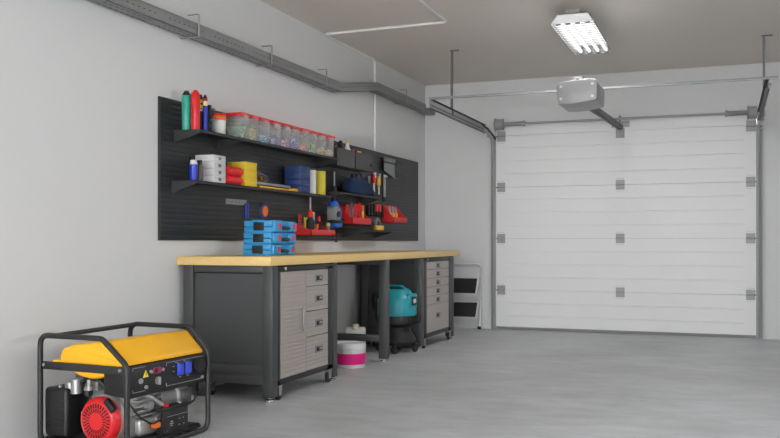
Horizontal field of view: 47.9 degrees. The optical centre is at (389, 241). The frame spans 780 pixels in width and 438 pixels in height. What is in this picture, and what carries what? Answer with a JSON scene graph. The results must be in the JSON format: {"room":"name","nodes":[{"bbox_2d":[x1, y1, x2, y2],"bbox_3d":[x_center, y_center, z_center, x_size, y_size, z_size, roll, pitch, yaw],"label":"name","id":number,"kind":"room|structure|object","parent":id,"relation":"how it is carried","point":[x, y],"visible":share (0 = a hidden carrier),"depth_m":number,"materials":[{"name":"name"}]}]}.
{"room":"garage","nodes":[
{"label":"garage","id":0,"kind":"room"},
{"bbox_2d":[0,0,424,437],"bbox_3d":[-2.004,-0.412,4.288,0.200,2.825,13.770,0,0,21],"label":"wall","id":1,"kind":"structure","parent":0,"point":[82,82],"depth_m":5.04,"materials":[{"name":"paint"}]},
{"bbox_2d":[88,0,434,115],"bbox_3d":[-1.917,-1.462,4.035,0.140,0.300,13.360,0,0,21],"label":"cable tray","id":2,"kind":"object","parent":1,"relation":"attached to","point":[141,10],"visible":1,"depth_m":6.20,"materials":[{"name":"metal"}]},
{"bbox_2d":[88,0,112,4],"bbox_3d":[-2.943,-1.362,1.344,0.096,0.081,7.600,0,0,21],"label":"tray","id":3,"kind":"object","parent":2,"relation":"on","point":[101,2],"depth_m":4.86,"materials":[{"name":"metal"}]},
{"bbox_2d":[101,0,341,91],"bbox_3d":[-1.026,-1.362,6.339,0.096,0.081,3.100,0,0,21],"label":"tray","id":4,"kind":"object","parent":2,"relation":"on","point":[141,10],"depth_m":5.89,"materials":[{"name":"metal"}]},
{"bbox_2d":[335,82,376,92],"bbox_3d":[-0.318,-1.436,8.182,0.096,0.228,0.850,0,0,21],"label":"tray","id":5,"kind":"object","parent":2,"relation":"on","point":[362,86],"depth_m":8.12,"materials":[{"name":"metal"}]},
{"bbox_2d":[370,82,434,115],"bbox_3d":[0.158,-1.510,9.424,0.096,0.081,1.810,0,0,21],"label":"tray","id":6,"kind":"object","parent":2,"relation":"on","point":[384,91],"depth_m":9.25,"materials":[{"name":"metal"}]},
{"bbox_2d":[158,96,417,240],"bbox_3d":[-0.560,-0.454,7.737,0.024,0.897,4.883,0,0,21],"label":"panel","id":7,"kind":"object","parent":1,"relation":"attached to","point":[190,213],"depth_m":6.45,"materials":[{"name":"black metal"}]},
{"bbox_2d":[244,203,248,217],"bbox_3d":[-1.049,-0.225,6.419,0.018,0.110,0.048,0,0,21],"label":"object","id":8,"kind":"object","parent":7,"relation":"hanging from","point":[245,204],"visible":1,"depth_m":6.40,"materials":[{"name":"plastic"}]},
{"bbox_2d":[171,179,330,204],"bbox_3d":[-0.942,-0.350,6.473,0.180,0.092,2.028,0,0,21],"label":"wall shelf","id":9,"kind":"object","parent":7,"relation":"attached to","point":[177,185],"visible":1,"depth_m":6.25,"materials":[{"name":"grey metal"}]},
{"bbox_2d":[189,155,193,179],"bbox_3d":[-1.274,-0.468,5.630,0.030,0.168,0.030,0,0,21],"label":"squeeze bottle","id":10,"kind":"object","parent":9,"relation":"on","point":[191,157],"visible":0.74,"depth_m":5.62,"materials":[{"name":"black plastic"}]},
{"bbox_2d":[190,160,197,179],"bbox_3d":[-1.242,-0.449,5.552,0.050,0.130,0.050,0,0,21],"label":"squeeze bottle","id":11,"kind":"object","parent":9,"relation":"on","point":[193,163],"visible":0.97,"depth_m":5.53,"materials":[{"name":"blue plastic"}]},
{"bbox_2d":[197,160,202,180],"bbox_3d":[-1.216,-0.451,5.617,0.042,0.134,0.040,0,0,21],"label":"pump bottle","id":12,"kind":"object","parent":9,"relation":"on","point":[200,166],"visible":0.75,"depth_m":5.60,"materials":[{"name":"brown plastic"}]},
{"bbox_2d":[203,175,225,182],"bbox_3d":[-1.185,-0.406,5.806,0.144,0.044,0.152,0,0,21],"label":"box","id":13,"kind":"object","parent":9,"relation":"on","point":[211,178],"visible":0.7,"depth_m":5.74,"materials":[{"name":"grey plastic"}]},
{"bbox_2d":[203,168,225,176],"bbox_3d":[-1.185,-0.452,5.806,0.144,0.044,0.152,0,0,21],"label":"box","id":14,"kind":"object","parent":13,"relation":"on","point":[206,172],"visible":0.7,"depth_m":5.74,"materials":[{"name":"grey plastic"}]},
{"bbox_2d":[197,161,225,169],"bbox_3d":[-1.185,-0.497,5.806,0.144,0.044,0.152,0,0,21],"label":"box","id":15,"kind":"object","parent":14,"relation":"on","point":[206,165],"visible":0.72,"depth_m":5.74,"materials":[{"name":"grey plastic"}]},
{"bbox_2d":[195,154,225,162],"bbox_3d":[-1.185,-0.543,5.806,0.144,0.044,0.152,0,0,21],"label":"box","id":16,"kind":"object","parent":15,"relation":"on","point":[205,158],"visible":0.8,"depth_m":5.74,"materials":[{"name":"grey plastic"}]},
{"bbox_2d":[225,175,242,184],"bbox_3d":[-1.108,-0.414,5.992,0.141,0.060,0.185,0,0,21],"label":"box","id":17,"kind":"object","parent":9,"relation":"on","point":[236,180],"visible":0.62,"depth_m":5.94,"materials":[{"name":"plastic"}]},
{"bbox_2d":[226,166,242,176],"bbox_3d":[-1.108,-0.476,5.992,0.141,0.060,0.185,0,0,21],"label":"box","id":18,"kind":"object","parent":17,"relation":"on","point":[232,171],"visible":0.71,"depth_m":5.95,"materials":[{"name":"plastic"}]},
{"bbox_2d":[242,178,256,186],"bbox_3d":[-1.040,-0.412,6.182,0.143,0.056,0.170,0,0,21],"label":"box","id":19,"kind":"object","parent":9,"relation":"on","point":[246,181],"visible":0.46,"depth_m":6.14,"materials":[{"name":"yellow plastic"}]},
{"bbox_2d":[240,170,256,178],"bbox_3d":[-1.040,-0.468,6.182,0.143,0.056,0.170,0,0,21],"label":"box","id":20,"kind":"object","parent":19,"relation":"on","point":[246,173],"visible":0.45,"depth_m":6.14,"materials":[{"name":"yellow plastic"}]},
{"bbox_2d":[227,161,256,170],"bbox_3d":[-1.040,-0.525,6.182,0.143,0.056,0.170,0,0,21],"label":"box","id":21,"kind":"object","parent":20,"relation":"on","point":[243,165],"visible":0.87,"depth_m":6.11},
{"bbox_2d":[257,182,290,188],"bbox_3d":[-0.908,-0.415,6.583,0.060,0.034,0.600,0,0,21],"label":"bar","id":22,"kind":"object","parent":9,"relation":"on","point":[258,183],"visible":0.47,"depth_m":6.61,"materials":[{"name":"metal"}]},
{"bbox_2d":[257,186,297,191],"bbox_3d":[-0.852,-0.396,6.583,0.065,0.024,0.600,0,0,21],"label":"frame","id":23,"kind":"object","parent":9,"relation":"on","point":[290,189],"visible":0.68,"depth_m":6.58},
{"bbox_2d":[291,186,309,192],"bbox_3d":[-0.736,-0.410,6.977,0.144,0.051,0.170,0,0,21],"label":"box","id":24,"kind":"object","parent":9,"relation":"on","point":[305,189],"visible":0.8,"depth_m":6.91,"materials":[{"name":"blue plastic"}]},
{"bbox_2d":[285,179,309,186],"bbox_3d":[-0.736,-0.462,6.977,0.144,0.051,0.170,0,0,21],"label":"box","id":25,"kind":"object","parent":24,"relation":"on","point":[290,182],"visible":0.88,"depth_m":6.91,"materials":[{"name":"blue plastic"}]},
{"bbox_2d":[285,172,309,179],"bbox_3d":[-0.736,-0.515,6.977,0.144,0.051,0.170,0,0,21],"label":"box","id":26,"kind":"object","parent":25,"relation":"on","point":[294,175],"visible":0.92,"depth_m":6.91,"materials":[{"name":"blue plastic"}]},
{"bbox_2d":[285,166,309,173],"bbox_3d":[-0.736,-0.567,6.977,0.144,0.051,0.170,0,0,21],"label":"box","id":27,"kind":"object","parent":26,"relation":"on","point":[288,169],"visible":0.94,"depth_m":6.91,"materials":[{"name":"blue plastic"}]},
{"bbox_2d":[310,170,315,193],"bbox_3d":[-0.646,-0.482,7.183,0.086,0.197,0.086,0,0,21],"label":"canister","id":28,"kind":"object","parent":9,"relation":"on","point":[312,172],"visible":0.54,"depth_m":7.15,"materials":[{"name":"white plastic"}]},
{"bbox_2d":[316,171,325,194],"bbox_3d":[-0.587,-0.484,7.338,0.100,0.200,0.100,0,0,21],"label":"canister","id":29,"kind":"object","parent":9,"relation":"on","point":[320,175],"visible":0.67,"depth_m":7.30,"materials":[{"name":"yellow plastic"}]},
{"bbox_2d":[173,128,338,167],"bbox_3d":[-0.909,-0.672,6.534,0.198,0.092,2.112,0,0,21],"label":"wall shelf","id":30,"kind":"object","parent":7,"relation":"attached to","point":[223,141],"visible":1,"depth_m":6.31,"materials":[{"name":"grey metal"}]},
{"bbox_2d":[182,91,190,129],"bbox_3d":[-1.296,-0.832,5.594,0.059,0.252,0.059,0,0,21],"label":"squeeze bottle","id":31,"kind":"object","parent":30,"relation":"on","point":[186,96],"visible":0.94,"depth_m":5.57,"materials":[{"name":"teal plastic"}]},
{"bbox_2d":[191,90,199,128],"bbox_3d":[-1.234,-0.832,5.572,0.057,0.252,0.057,0,0,21],"label":"squeeze bottle","id":32,"kind":"object","parent":30,"relation":"on","point":[195,95],"visible":0.91,"depth_m":5.55,"materials":[{"name":"red plastic"}]},
{"bbox_2d":[200,94,202,128],"bbox_3d":[-1.223,-0.826,5.665,0.038,0.240,0.038,0,0,21],"label":"squeeze bottle","id":33,"kind":"object","parent":30,"relation":"on","point":[201,97],"visible":0.53,"depth_m":5.65,"materials":[{"name":"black plastic"}]},
{"bbox_2d":[203,95,207,129],"bbox_3d":[-1.190,-0.824,5.654,0.031,0.236,0.031,0,0,21],"label":"squeeze bottle","id":34,"kind":"object","parent":30,"relation":"on","point":[205,100],"visible":0.94,"depth_m":5.64,"materials":[{"name":"blue plastic"}]},
{"bbox_2d":[207,105,214,130],"bbox_3d":[-1.182,-0.801,5.772,0.086,0.190,0.056,0,0,21],"label":"trigger spray","id":35,"kind":"object","parent":30,"relation":"on","point":[210,119],"visible":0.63,"depth_m":5.76,"materials":[{"name":"black plastic"}]},
{"bbox_2d":[207,111,212,130],"bbox_3d":[-1.196,-0.781,5.777,0.056,0.150,0.056,0,0,21],"label":"bottle","id":36,"kind":"object","parent":35,"relation":"on","point":[209,118],"depth_m":5.75,"materials":[{"name":"black plastic"}]},
{"bbox_2d":[212,113,225,133],"bbox_3d":[-1.145,-0.778,5.870,0.096,0.145,0.096,0,0,21],"label":"lidded jar","id":37,"kind":"object","parent":30,"relation":"on","point":[219,123],"visible":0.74,"depth_m":5.83,"materials":[{"name":"white plastic"}]},
{"bbox_2d":[226,123,247,138],"bbox_3d":[-1.065,-0.765,6.104,0.125,0.113,0.091,0,0,21],"label":"jar contents","id":38,"kind":"object","parent":30,"relation":"on","point":[238,131],"visible":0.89,"depth_m":6.08,"materials":[{"name":"green plastic"}]},
{"bbox_2d":[223,112,250,117],"bbox_3d":[-1.067,-0.796,6.107,0.161,0.181,0.125,0,0,21],"label":"tub","id":39,"kind":"object","parent":30,"relation":"on","point":[233,114],"visible":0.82,"depth_m":6.06,"materials":[{"name":"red plastic"}]},
{"bbox_2d":[232,115,259,120],"bbox_3d":[-1.019,-0.796,6.231,0.161,0.181,0.121,0,0,21],"label":"tub","id":40,"kind":"object","parent":30,"relation":"on","point":[253,117],"visible":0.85,"depth_m":6.20,"materials":[{"name":"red plastic"}]},
{"bbox_2d":[245,125,255,140],"bbox_3d":[-1.019,-0.763,6.227,0.129,0.110,0.085,0,0,21],"label":"jar contents","id":41,"kind":"object","parent":40,"relation":"in","point":[251,133],"visible":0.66,"depth_m":6.19,"materials":[{"name":"yellow plastic"}]},
{"bbox_2d":[244,117,271,123],"bbox_3d":[-0.965,-0.796,6.373,0.161,0.181,0.162,0,0,21],"label":"tub","id":42,"kind":"object","parent":30,"relation":"on","point":[262,120],"visible":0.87,"depth_m":6.35,"materials":[{"name":"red plastic"}]},
{"bbox_2d":[255,133,268,142],"bbox_3d":[-0.964,-0.743,6.370,0.128,0.070,0.128,0,0,21],"label":"jar contents","id":43,"kind":"object","parent":30,"relation":"on","point":[260,138],"visible":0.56,"depth_m":6.32,"materials":[{"name":"blue plastic"}]},
{"bbox_2d":[256,120,281,125],"bbox_3d":[-0.905,-0.796,6.528,0.161,0.181,0.150,0,0,21],"label":"tub","id":44,"kind":"object","parent":30,"relation":"on","point":[274,123],"visible":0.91,"depth_m":6.52,"materials":[{"name":"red plastic"}]},
{"bbox_2d":[267,136,278,144],"bbox_3d":[-0.905,-0.742,6.524,0.127,0.067,0.114,0,0,21],"label":"jar contents","id":45,"kind":"object","parent":30,"relation":"on","point":[272,140],"visible":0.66,"depth_m":6.48,"materials":[{"name":"purple plastic"}]},
{"bbox_2d":[265,123,291,128],"bbox_3d":[-0.848,-0.796,6.676,0.161,0.181,0.148,0,0,21],"label":"tub","id":46,"kind":"object","parent":30,"relation":"on","point":[283,125],"visible":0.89,"depth_m":6.66,"materials":[{"name":"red plastic"}]},
{"bbox_2d":[278,138,288,146],"bbox_3d":[-0.847,-0.744,6.673,0.127,0.072,0.114,0,0,21],"label":"jar contents","id":47,"kind":"object","parent":30,"relation":"on","point":[282,142],"visible":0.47,"depth_m":6.64,"materials":[{"name":"pink plastic"}]},
{"bbox_2d":[278,135,297,148],"bbox_3d":[-0.792,-0.763,6.816,0.127,0.111,0.105,0,0,21],"label":"jar contents","id":48,"kind":"object","parent":30,"relation":"on","point":[292,143],"visible":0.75,"depth_m":6.78,"materials":[{"name":"plastic"}]},
{"bbox_2d":[276,125,300,130],"bbox_3d":[-0.793,-0.796,6.820,0.161,0.181,0.140,0,0,21],"label":"tub","id":49,"kind":"object","parent":30,"relation":"on","point":[294,128],"visible":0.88,"depth_m":6.81,"materials":[{"name":"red plastic"}]},
{"bbox_2d":[284,128,309,132],"bbox_3d":[-0.738,-0.796,6.965,0.161,0.181,0.150,0,0,21],"label":"tub","id":50,"kind":"object","parent":30,"relation":"on","point":[302,130],"visible":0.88,"depth_m":6.93,"materials":[{"name":"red plastic"}]},
{"bbox_2d":[297,143,306,150],"bbox_3d":[-0.736,-0.741,6.961,0.125,0.066,0.116,0,0,21],"label":"jar contents","id":51,"kind":"object","parent":30,"relation":"on","point":[301,146],"visible":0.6,"depth_m":6.92,"materials":[{"name":"pink plastic"}]},
{"bbox_2d":[293,130,318,135],"bbox_3d":[-0.680,-0.796,7.114,0.161,0.181,0.150,0,0,21],"label":"tub","id":52,"kind":"object","parent":30,"relation":"on","point":[311,131],"visible":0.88,"depth_m":7.10,"materials":[{"name":"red plastic"}]},
{"bbox_2d":[298,140,315,152],"bbox_3d":[-0.680,-0.760,7.111,0.129,0.104,0.116,0,0,21],"label":"jar contents","id":53,"kind":"object","parent":30,"relation":"on","point":[310,147],"visible":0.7,"depth_m":7.06,"materials":[{"name":"green plastic"}]},
{"bbox_2d":[305,133,326,137],"bbox_3d":[-0.623,-0.796,7.264,0.161,0.181,0.150,0,0,21],"label":"tub","id":54,"kind":"object","parent":30,"relation":"on","point":[320,134],"visible":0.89,"depth_m":7.26,"materials":[{"name":"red plastic"}]},
{"bbox_2d":[314,147,323,154],"bbox_3d":[-0.621,-0.742,7.259,0.125,0.069,0.115,0,0,21],"label":"jar contents","id":55,"kind":"object","parent":30,"relation":"on","point":[320,151],"visible":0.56,"depth_m":7.21,"materials":[{"name":"beige plastic"}]},
{"bbox_2d":[313,135,334,139],"bbox_3d":[-0.565,-0.796,7.414,0.161,0.181,0.152,0,0,21],"label":"tub","id":56,"kind":"object","parent":30,"relation":"on","point":[328,136],"visible":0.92,"depth_m":7.40,"materials":[{"name":"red plastic"}]},
{"bbox_2d":[323,149,331,156],"bbox_3d":[-0.565,-0.743,7.410,0.128,0.070,0.116,0,0,21],"label":"jar contents","id":57,"kind":"object","parent":30,"relation":"on","point":[327,152],"visible":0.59,"depth_m":7.36,"materials":[{"name":"beige plastic"}]},
{"bbox_2d":[257,172,267,182],"bbox_3d":[-0.966,-0.469,6.541,0.022,0.094,0.214,0,0,21],"label":"coiled cord","id":58,"kind":"object","parent":7,"relation":"hanging from","point":[259,173],"visible":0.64,"depth_m":6.54,"materials":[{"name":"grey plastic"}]},
{"bbox_2d":[259,202,267,219],"bbox_3d":[-0.952,-0.228,6.658,0.028,0.134,0.133,0,0,21],"label":"disc","id":59,"kind":"object","parent":7,"relation":"hanging from","point":[263,208],"visible":1,"depth_m":6.63,"materials":[{"name":"blue plastic"}]},
{"bbox_2d":[294,223,334,235],"bbox_3d":[-0.633,-0.098,7.275,0.182,0.100,0.450,0,0,21],"label":"tray","id":60,"kind":"object","parent":7,"relation":"attached to","point":[300,230],"visible":0.77,"depth_m":7.12,"materials":[{"name":"red plastic"}]},
{"bbox_2d":[306,197,313,229],"bbox_3d":[-0.647,-0.222,7.125,0.068,0.270,0.068,0,0,21],"label":"screwdriver","id":61,"kind":"object","parent":60,"relation":"on","point":[310,221],"visible":0.95,"depth_m":7.11,"materials":[{"name":"plastic"}]},
{"bbox_2d":[316,216,321,229],"bbox_3d":[-0.592,-0.148,7.297,0.049,0.122,0.049,0,0,21],"label":"screwdriver","id":62,"kind":"object","parent":60,"relation":"on","point":[318,217],"visible":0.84,"depth_m":7.28,"materials":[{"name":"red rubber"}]},
{"bbox_2d":[324,172,344,241],"bbox_3d":[-0.473,-0.297,7.716,0.164,0.615,0.265,0,0,21],"label":"drill","id":63,"kind":"object","parent":7,"relation":"hanging from","point":[333,211],"visible":0.9,"depth_m":7.62,"materials":[{"name":"grey plastic"}]},
{"bbox_2d":[321,147,354,168],"bbox_3d":[-0.457,-0.734,7.772,0.155,0.153,0.385,0,0,21],"label":"bin","id":64,"kind":"object","parent":7,"relation":"attached to","point":[346,157],"visible":0.83,"depth_m":7.71,"materials":[{"name":"grey plastic"}]},
{"bbox_2d":[338,140,343,148],"bbox_3d":[-0.434,-0.779,7.819,0.042,0.235,0.088,0,0,21],"label":"clamp","id":65,"kind":"object","parent":64,"relation":"in","point":[340,143],"visible":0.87,"depth_m":7.78,"materials":[{"name":"black plastic"}]},
{"bbox_2d":[326,191,380,205],"bbox_3d":[-0.355,-0.384,7.972,0.202,0.104,0.970,0,0,21],"label":"wall shelf","id":66,"kind":"object","parent":7,"relation":"attached to","point":[365,199],"visible":0.64,"depth_m":8.19,"materials":[{"name":"grey metal"}]},
{"bbox_2d":[342,173,374,195],"bbox_3d":[-0.288,-0.527,8.114,0.162,0.207,0.547,0,0,21],"label":"tool bag","id":67,"kind":"object","parent":66,"relation":"on","point":[356,185],"visible":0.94,"depth_m":7.95,"materials":[{"name":"blue fabric"}]},
{"bbox_2d":[339,205,370,224],"bbox_3d":[-0.326,-0.239,8.116,0.152,0.172,0.440,0,0,21],"label":"tray","id":68,"kind":"object","parent":7,"relation":"attached to","point":[348,220],"visible":0.7,"depth_m":8.03,"materials":[{"name":"red plastic"}]},
{"bbox_2d":[350,203,352,216],"bbox_3d":[-0.355,-0.261,8.109,0.018,0.184,0.064,0,0,21],"label":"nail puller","id":69,"kind":"object","parent":68,"relation":"in","point":[351,204],"visible":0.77,"depth_m":8.09,"materials":[{"name":"grey metal"}]},
{"bbox_2d":[353,203,357,217],"bbox_3d":[-0.318,-0.254,8.094,0.018,0.191,0.080,0,0,21],"label":"pliers","id":70,"kind":"object","parent":68,"relation":"in","point":[355,204],"visible":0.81,"depth_m":8.09,"materials":[{"name":"red plastic"}]},
{"bbox_2d":[358,202,361,217],"bbox_3d":[-0.285,-0.262,8.207,0.018,0.204,0.075,0,1,21],"label":"pliers","id":71,"kind":"object","parent":68,"relation":"in","point":[359,203],"visible":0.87,"depth_m":8.20,"materials":[{"name":"red plastic"}]},
{"bbox_2d":[343,152,371,171],"bbox_3d":[-0.308,-0.734,8.152,0.160,0.153,0.400,0,0,21],"label":"bin","id":72,"kind":"object","parent":7,"relation":"attached to","point":[363,162],"visible":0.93,"depth_m":8.11,"materials":[{"name":"black plastic"}]},
{"bbox_2d":[342,228,391,237],"bbox_3d":[-0.207,-0.076,8.386,0.182,0.084,0.810,0,0,21],"label":"wall shelf","id":73,"kind":"object","parent":7,"relation":"attached to","point":[346,232],"visible":0.98,"depth_m":8.27,"materials":[{"name":"grey metal"}]},
{"bbox_2d":[374,218,380,225],"bbox_3d":[-0.123,-0.172,8.707,0.024,0.118,0.118,0,0,21],"label":"stack","id":74,"kind":"object","parent":73,"relation":"on","point":[377,220],"visible":0.76,"depth_m":8.68,"materials":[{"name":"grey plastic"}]},
{"bbox_2d":[372,226,383,229],"bbox_3d":[-0.115,-0.129,8.565,0.112,0.046,0.112,0,0,21],"label":"tape roll","id":75,"kind":"object","parent":73,"relation":"on","point":[373,227],"visible":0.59,"depth_m":8.52,"materials":[{"name":"yellow plastic"}]},
{"bbox_2d":[372,172,375,191],"bbox_3d":[-0.160,-0.579,8.727,0.030,0.208,0.060,0,0,21],"label":"utility knife","id":76,"kind":"object","parent":7,"relation":"hanging from","point":[374,173],"visible":1,"depth_m":8.71,"materials":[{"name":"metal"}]},
{"bbox_2d":[366,204,383,216],"bbox_3d":[-0.142,-0.307,8.752,0.040,0.125,0.420,0,0,21],"label":"rack","id":77,"kind":"object","parent":7,"relation":"attached to","point":[374,210],"visible":0.96,"depth_m":8.73,"materials":[{"name":"black plastic"}]},
{"bbox_2d":[377,174,380,193],"bbox_3d":[-0.113,-0.576,8.848,0.030,0.208,0.055,0,0,21],"label":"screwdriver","id":78,"kind":"object","parent":7,"relation":"hanging from","point":[379,175],"visible":1,"depth_m":8.84,"materials":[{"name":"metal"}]},
{"bbox_2d":[382,174,386,200],"bbox_3d":[-0.057,-0.544,8.993,0.030,0.272,0.100,0,0,21],"label":"hammer","id":79,"kind":"object","parent":7,"relation":"hanging from","point":[383,175],"visible":1,"depth_m":8.98,"materials":[{"name":"metal"}]},
{"bbox_2d":[382,157,396,178],"bbox_3d":[-0.017,-0.757,9.073,0.044,0.205,0.400,0,0,21],"label":"plate","id":80,"kind":"object","parent":7,"relation":"attached to","point":[390,164],"visible":1,"depth_m":9.10,"materials":[{"name":"grey metal"}]},
{"bbox_2d":[382,205,406,222],"bbox_3d":[0.050,-0.280,9.118,0.137,0.180,0.370,0,0,21],"label":"tray","id":81,"kind":"object","parent":7,"relation":"attached to","point":[388,218],"visible":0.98,"depth_m":8.97,"materials":[{"name":"red plastic"}]},
{"bbox_2d":[32,327,779,437],"bbox_3d":[-0.480,1.075,1.560,5.000,0.150,17.770,0,0,21],"label":"floor","id":82,"kind":"structure","parent":0,"point":[476,383],"depth_m":5.84,"materials":[{"name":"concrete"}]},
{"bbox_2d":[37,322,210,437],"bbox_3d":[-1.333,0.721,4.461,0.577,0.558,0.653,0,0,25],"label":"portable generator","id":83,"kind":"object","parent":82,"relation":"on","point":[131,386],"visible":1,"depth_m":4.28,"materials":[{"name":"metal"}]},
{"bbox_2d":[177,362,183,374],"bbox_3d":[-1.054,0.642,4.425,0.014,0.064,0.046,0,0,25],"label":"power socket","id":84,"kind":"object","parent":83,"relation":"attached to","point":[180,365],"depth_m":4.41,"materials":[{"name":"blue plastic"}]},
{"bbox_2d":[185,360,191,373],"bbox_3d":[-1.026,0.641,4.480,0.020,0.066,0.046,0,0,21],"label":"power socket","id":85,"kind":"object","parent":83,"relation":"attached to","point":[188,363],"depth_m":4.47,"materials":[{"name":"blue plastic"}]},
{"bbox_2d":[194,357,205,371],"bbox_3d":[-0.985,0.640,4.558,0.026,0.080,0.080,0,0,25],"label":"socket","id":86,"kind":"object","parent":83,"relation":"attached to","point":[199,362],"depth_m":4.54,"materials":[{"name":"black plastic"}]},
{"bbox_2d":[202,264,332,399],"bbox_3d":[-0.803,0.581,5.969,0.577,0.838,0.825,0,0,21],"label":"base cabinet","id":87,"kind":"object","parent":82,"relation":"on","point":[305,292],"visible":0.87,"depth_m":5.83,"materials":[{"name":"silver metal"}]},
{"bbox_2d":[177,250,458,402],"bbox_3d":[-0.323,0.548,7.418,0.685,0.903,4.070,0,0,21],"label":"workbench","id":88,"kind":"object","parent":82,"relation":"on","point":[235,315],"visible":0.52,"depth_m":5.61,"materials":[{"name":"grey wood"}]},
{"bbox_2d":[243,244,294,255],"bbox_3d":[-0.825,0.058,6.082,0.250,0.078,0.346,0,0,21],"label":"tool case","id":89,"kind":"object","parent":88,"relation":"on","point":[248,249],"visible":0.99,"depth_m":5.94,"materials":[{"name":"plastic"}]},
{"bbox_2d":[244,232,295,243],"bbox_3d":[-0.820,-0.021,6.080,0.250,0.078,0.346,0,0,21],"label":"tool case","id":90,"kind":"object","parent":89,"relation":"on","point":[258,237],"visible":1,"depth_m":5.94,"materials":[{"name":"plastic"}]},
{"bbox_2d":[244,220,295,232],"bbox_3d":[-0.818,-0.102,6.085,0.250,0.085,0.346,0,0,21],"label":"tool case","id":91,"kind":"object","parent":90,"relation":"on","point":[280,226],"visible":0.99,"depth_m":5.95,"materials":[{"name":"plastic"}]},
{"bbox_2d":[177,250,458,265],"bbox_3d":[-0.323,0.124,7.418,0.685,0.055,4.070,0,0,21],"label":"countertop","id":92,"kind":"structure","parent":88,"relation":"on","point":[317,257],"depth_m":5.96,"materials":[{"name":"brown wood"}]},
{"bbox_2d":[337,341,365,368],"bbox_3d":[-0.315,0.903,6.998,0.245,0.194,0.245,0,0,21],"label":"paint bucket","id":93,"kind":"object","parent":82,"relation":"on","point":[350,354],"visible":0.84,"depth_m":6.90,"materials":[{"name":"white plastic"}]},
{"bbox_2d":[345,324,365,354],"bbox_3d":[-0.297,0.858,7.548,0.170,0.285,0.200,0,0,1],"label":"jerry can","id":94,"kind":"object","parent":82,"relation":"on","point":[355,329],"visible":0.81,"depth_m":7.46,"materials":[{"name":"white plastic"}]},
{"bbox_2d":[371,285,420,353],"bbox_3d":[0.059,0.698,7.963,0.364,0.604,0.396,0,0,-26],"label":"shop vacuum","id":95,"kind":"object","parent":82,"relation":"on","point":[402,302],"visible":0.77,"depth_m":7.82,"materials":[{"name":"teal plastic"}]},
{"bbox_2d":[389,327,415,346],"bbox_3d":[0.063,0.850,7.956,0.350,0.180,0.350,0,0,33],"label":"tub","id":96,"kind":"object","parent":95,"relation":"in","point":[398,336],"depth_m":7.83,"materials":[{"name":"black plastic"}]},
{"bbox_2d":[372,257,451,348],"bbox_3d":[0.219,0.581,8.639,0.572,0.838,0.876,0,0,21],"label":"base cabinet","id":97,"kind":"object","parent":82,"relation":"on","point":[437,271],"visible":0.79,"depth_m":8.49,"materials":[{"name":"silver metal"}]},
{"bbox_2d":[454,263,482,328],"bbox_3d":[0.810,0.626,10.082,0.513,0.748,0.103,0,0,21],"label":"step ladder","id":98,"kind":"object","parent":82,"relation":"on","point":[471,286],"visible":0.51,"depth_m":10.03,"materials":[{"name":"white metal"}]},
{"bbox_2d":[260,0,779,85],"bbox_3d":[0.237,-1.900,3.428,5.000,0.150,13.770,0,0,21],"label":"ceiling","id":99,"kind":"structure","parent":0,"point":[495,40],"depth_m":7.71,"materials":[{"name":"paint"}]},
{"bbox_2d":[325,0,446,150],"bbox_3d":[-0.538,-1.366,6.190,1.171,0.915,5.171,0,0,21],"label":"conduit","id":100,"kind":"object","parent":99,"relation":"attached to","point":[420,1],"visible":1,"depth_m":7.58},
{"bbox_2d":[428,50,495,327],"bbox_3d":[0.787,-0.422,8.850,0.090,2.804,2.418,0,0,20],"label":"door track","id":101,"kind":"object","parent":99,"relation":"hanging from","point":[436,106],"visible":1,"depth_m":8.96,"materials":[{"name":"metal"}]},
{"bbox_2d":[426,76,778,107],"bbox_3d":[1.647,-1.216,7.209,2.838,0.092,0.030,0,0,21],"label":"rail","id":102,"kind":"object","parent":101,"relation":"attached to","point":[428,99],"visible":0.81,"depth_m":7.10,"materials":[{"name":"grey metal"}]},
{"bbox_2d":[556,76,622,129],"bbox_3d":[1.956,-1.174,8.125,0.314,0.222,2.895,0,0,21],"label":"garage door opener","id":103,"kind":"object","parent":102,"relation":"hanging from","point":[579,94],"visible":1,"depth_m":6.82,"materials":[{"name":"grey plastic"}]},
{"bbox_2d":[550,9,612,55],"bbox_3d":[1.591,-1.736,7.203,0.333,0.179,1.190,0,0,21],"label":"fluorescent light","id":104,"kind":"object","parent":99,"relation":"attached to","point":[577,29],"visible":1,"depth_m":7.05,"materials":[{"name":"grey plastic"}]},
{"bbox_2d":[757,34,772,336],"bbox_3d":[3.365,-0.422,7.860,0.100,2.804,2.418,0,0,21],"label":"door track","id":105,"kind":"object","parent":99,"relation":"hanging from","point":[766,83],"visible":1,"depth_m":8.84,"materials":[{"name":"metal"}]},
{"bbox_2d":[425,62,779,338],"bbox_3d":[2.597,-0.412,9.575,4.600,2.825,0.200,0,0,21],"label":"wall","id":106,"kind":"structure","parent":0,"point":[457,155],"depth_m":9.87,"materials":[{"name":"paint"}]},
{"bbox_2d":[491,136,495,328],"bbox_3d":[1.179,-0.100,9.985,0.044,2.200,0.049,0,0,21],"label":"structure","id":107,"kind":"structure","parent":106,"relation":"attached to","point":[494,140],"depth_m":9.99,"materials":[{"name":"metal"}]},
{"bbox_2d":[496,115,755,337],"bbox_3d":[2.502,-0.168,9.538,2.790,2.335,0.078,0,0,21],"label":"door","id":108,"kind":"structure","parent":106,"relation":"in","point":[646,226],"depth_m":9.49,"materials":[{"name":"white metal"}]},
{"bbox_2d":[494,105,757,130],"bbox_3d":[2.462,-1.311,9.420,2.744,0.150,0.184,0,0,21],"label":"shaft","id":109,"kind":"object","parent":106,"relation":"attached to","point":[751,112],"visible":1,"depth_m":9.32,"materials":[{"name":"metal"}]},
{"bbox_2d":[756,124,762,338],"bbox_3d":[3.780,-0.100,8.987,0.059,2.200,0.049,0,0,21],"label":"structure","id":110,"kind":"structure","parent":106,"relation":"attached to","point":[761,139],"depth_m":9.00,"materials":[{"name":"metal"}]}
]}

